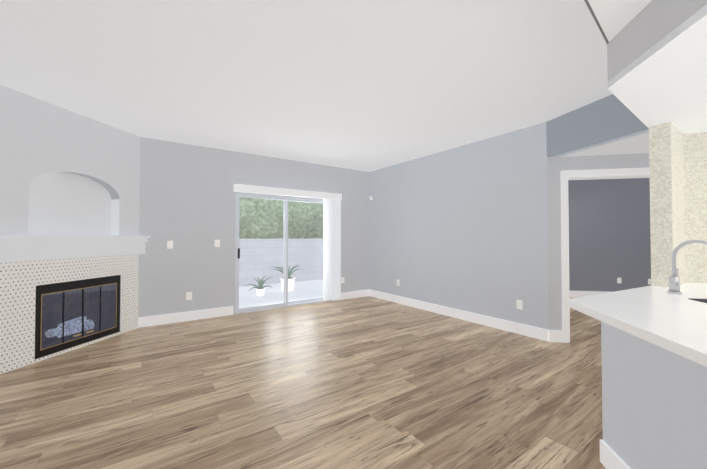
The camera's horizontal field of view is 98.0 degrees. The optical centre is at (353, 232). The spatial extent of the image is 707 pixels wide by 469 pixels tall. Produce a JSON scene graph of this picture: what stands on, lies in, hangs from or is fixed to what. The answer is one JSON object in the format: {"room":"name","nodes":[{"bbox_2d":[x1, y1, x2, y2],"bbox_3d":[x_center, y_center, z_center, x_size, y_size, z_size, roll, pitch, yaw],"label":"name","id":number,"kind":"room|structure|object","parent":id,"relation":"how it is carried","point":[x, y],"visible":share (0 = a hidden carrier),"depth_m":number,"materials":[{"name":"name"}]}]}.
{"room":"living room","nodes":[
{"label":"living room","id":0,"kind":"room"},
{"bbox_2d":[0,85,139,331],"bbox_3d":[-3.241,-0.022,3.507,1.329,2.740,1.329,1,-1,-35],"label":"wall","id":1,"kind":"structure","parent":0,"point":[64,172],"depth_m":3.50,"materials":[{"name":"paint"}]},
{"bbox_2d":[120,137,368,317],"bbox_3d":[-1.934,0.006,5.301,5.765,2.740,0.150,1,-1,-35],"label":"wall","id":2,"kind":"structure","parent":0,"point":[187,201],"depth_m":4.91,"materials":[{"name":"paint"}]},
{"bbox_2d":[167,241,172,248],"bbox_3d":[-2.759,0.186,4.625,0.075,0.118,0.011,1,-1,-35],"label":"light switch","id":3,"kind":"object","parent":2,"relation":"attached to","point":[169,244],"visible":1,"depth_m":4.62,"materials":[{"name":"white plastic"}]},
{"bbox_2d":[186,292,191,299],"bbox_3d":[-2.548,0.988,4.761,0.075,0.118,0.008,1,-1,-35],"label":"electrical outlet","id":4,"kind":"object","parent":2,"relation":"attached to","point":[188,295],"visible":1,"depth_m":4.76,"materials":[{"name":"white plastic"}]},
{"bbox_2d":[215,240,219,246],"bbox_3d":[-2.218,0.182,5.002,0.075,0.118,0.011,1,-1,-35],"label":"light switch","id":5,"kind":"object","parent":2,"relation":"attached to","point":[217,243],"visible":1,"depth_m":5.00,"materials":[{"name":"white plastic"}]},
{"bbox_2d":[138,289,369,327],"bbox_3d":[-1.359,1.311,5.579,4.180,0.140,0.016,1,-1,-35],"label":"baseboard","id":6,"kind":"structure","parent":2,"relation":"attached to","point":[177,317],"depth_m":4.79,"materials":[{"name":"white wood"}]},
{"bbox_2d":[235,193,329,313],"bbox_3d":[-1.264,0.361,5.747,1.842,2.046,0.116,1,-1,-35],"label":"sliding glass door","id":7,"kind":"structure","parent":2,"relation":"in","point":[286,303],"depth_m":5.65,"materials":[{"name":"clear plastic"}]},
{"bbox_2d":[233,184,341,300],"bbox_3d":[-1.128,0.278,5.702,2.100,2.140,0.103,1,-1,-35],"label":"vertical blinds","id":8,"kind":"object","parent":2,"relation":"attached to","point":[331,246],"visible":1,"depth_m":6.13,"materials":[{"name":"white"}]},
{"bbox_2d":[0,296,605,468],"bbox_3d":[2.934,1.399,3.582,11.815,0.100,8.200,1,-1,-35],"label":"floor","id":9,"kind":"structure","parent":0,"point":[368,382],"depth_m":2.49,"materials":[{"name":"brown wood"}]},
{"bbox_2d":[0,235,150,373],"bbox_3d":[-3.146,0.694,3.600,1.306,1.310,1.236,1,-1,-35],"label":"fireplace","id":10,"kind":"object","parent":9,"relation":"on","point":[51,304],"visible":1,"depth_m":3.48,"materials":[{"name":"tile"}]},
{"bbox_2d":[567,276,706,468],"bbox_3d":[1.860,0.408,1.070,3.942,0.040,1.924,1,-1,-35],"label":"kitchen island","id":11,"kind":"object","parent":9,"relation":"on","point":[654,349],"depth_m":1.44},
{"bbox_2d":[667,240,706,293],"bbox_3d":[2.187,0.225,1.964,0.109,0.356,0.254,1,-1,-35],"label":"kitchen faucet","id":12,"kind":"object","parent":11,"relation":"on","point":[674,280],"depth_m":2.01,"materials":[{"name":"silver metal"}]},
{"bbox_2d":[671,288,706,307],"bbox_3d":[2.365,0.517,1.582,0.841,0.240,0.841,1,-1,-35],"label":"sink","id":13,"kind":"object","parent":11,"relation":"in","point":[697,299],"depth_m":1.86,"materials":[{"name":"metal"}]},
{"bbox_2d":[0,0,612,171],"bbox_3d":[2.892,-1.440,3.689,11.815,0.100,8.350,1,-1,-35],"label":"ceiling","id":14,"kind":"structure","parent":0,"point":[367,85],"depth_m":2.65,"materials":[{"name":"paint"}]},
{"bbox_2d":[369,122,548,332],"bbox_3d":[1.439,0.007,5.354,0.130,2.740,3.620,1,-1,-35],"label":"wall","id":15,"kind":"structure","parent":0,"point":[463,227],"depth_m":4.73,"materials":[{"name":"paint"}]},
{"bbox_2d":[369,290,562,341],"bbox_3d":[1.463,1.306,5.266,0.125,0.140,3.725,1,-1,-35],"label":"baseboard","id":16,"kind":"structure","parent":15,"relation":"attached to","point":[533,332],"depth_m":4.57,"materials":[{"name":"white wood"}]},
{"bbox_2d":[517,300,522,309],"bbox_3d":[2.216,0.967,4.100,0.008,0.118,0.075,1,-1,-35],"label":"electrical outlet","id":17,"kind":"object","parent":15,"relation":"attached to","point":[519,304],"visible":1,"depth_m":4.10,"materials":[{"name":"white plastic"}]},
{"bbox_2d":[546,94,648,156],"bbox_3d":[2.632,-1.171,3.303,0.120,0.450,1.167,0,-1,-15],"label":"wall","id":18,"kind":"structure","parent":0,"point":[610,117],"depth_m":3.31,"materials":[{"name":"paint"}]},
{"bbox_2d":[547,153,648,331],"bbox_3d":[5.056,-0.023,3.462,5.320,2.740,0.200,0,-1,10],"label":"wall","id":19,"kind":"structure","parent":0,"point":[556,166],"depth_m":3.81,"materials":[{"name":"paint"}]},
{"bbox_2d":[561,168,649,342],"bbox_3d":[3.433,0.294,3.738,1.715,2.115,0.218,0,-1,10],"label":"door frame","id":20,"kind":"structure","parent":19,"relation":"attached to","point":[622,173],"depth_m":3.77,"materials":[{"name":"white wood"}]},
{"bbox_2d":[551,129,648,156],"bbox_3d":[3.583,-0.968,3.462,2.208,0.050,2.000,1,-1,-35],"label":"ceiling","id":21,"kind":"structure","parent":0,"point":[636,143],"depth_m":3.42,"materials":[{"name":"paint"}]},
{"bbox_2d":[568,178,650,291],"bbox_3d":[5.188,0.015,5.833,5.176,2.740,7.361,1,-1,-35],"label":"wall","id":22,"kind":"structure","parent":0,"point":[609,234],"depth_m":6.51,"materials":[{"name":"paint"}]},
{"bbox_2d":[569,291,608,296],"bbox_3d":[4.552,1.328,6.641,7.200,0.140,0.014,0,-1,10],"label":"baseboard","id":23,"kind":"structure","parent":22,"relation":"attached to","point":[580,293],"depth_m":6.57,"materials":[{"name":"white wood"}]},
{"bbox_2d":[584,0,651,43],"bbox_3d":[0.955,-1.154,-0.635,3.600,0.051,3.375,1,-1,-35],"label":"ceiling","id":24,"kind":"structure","parent":0,"point":[613,18],"depth_m":1.53,"materials":[{"name":"paint"}]},
{"bbox_2d":[607,0,706,86],"bbox_3d":[1.279,-0.992,0.438,0.100,0.279,2.700,0,-1,10],"label":"wall","id":25,"kind":"structure","parent":0,"point":[652,23],"depth_m":1.48,"materials":[{"name":"paint"}]},
{"bbox_2d":[608,6,706,132],"bbox_3d":[2.506,-0.866,0.813,4.424,0.040,2.886,1,-1,-35],"label":"ceiling","id":26,"kind":"structure","parent":0,"point":[666,83],"depth_m":1.73,"materials":[{"name":"paint"}]},
{"bbox_2d":[649,122,676,286],"bbox_3d":[2.326,0.254,2.317,0.002,2.150,0.120,1,-1,-35],"label":"wall tile","id":27,"kind":"structure","parent":0,"point":[662,137],"depth_m":2.32,"materials":[{"name":"tile"}]},
{"bbox_2d":[677,130,706,284],"bbox_3d":[3.308,0.251,2.140,0.510,2.150,1.534,1,-1,-35],"label":"wall tile","id":28,"kind":"structure","parent":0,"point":[678,181],"depth_m":2.52,"materials":[{"name":"tile"}]},
{"label":"outside","id":29,"kind":"structure","parent":0,"visible":0},
{"bbox_2d":[238,279,326,313],"bbox_3d":[-12.736,1.946,34.311,70.000,0.195,59.850,1,-1,-35],"label":"patio","id":30,"kind":"structure","parent":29,"point":[317,292],"depth_m":7.08,"materials":[{"name":"grey concrete"}]},
{"bbox_2d":[245,276,272,295],"bbox_3d":[-2.121,1.192,6.902,0.649,0.431,0.597,1,-1,-35],"label":"yucca plant","id":31,"kind":"object","parent":30,"relation":"on","point":[260,291],"depth_m":6.81,"materials":[{"name":"green plant"}]},
{"bbox_2d":[239,197,322,238],"bbox_3d":[-3.281,-1.548,12.147,8.516,6.168,5.088,1,-1,-35],"label":"hedge","id":32,"kind":"object","parent":30,"relation":"on","point":[306,222],"depth_m":10.18,"materials":[{"name":"green plant"}]},
{"bbox_2d":[239,239,322,285],"bbox_3d":[-2.236,0.832,8.753,12.000,1.300,0.220,1,-1,-35],"label":"wall","id":33,"kind":"structure","parent":30,"relation":"on","point":[272,247],"depth_m":8.68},
{"bbox_2d":[273,265,299,290],"bbox_3d":[-1.550,1.087,7.402,0.810,0.657,0.817,1,-1,-35],"label":"agave plant","id":34,"kind":"object","parent":30,"relation":"on","point":[290,284],"depth_m":7.41,"materials":[{"name":"green plant"}]}
]}

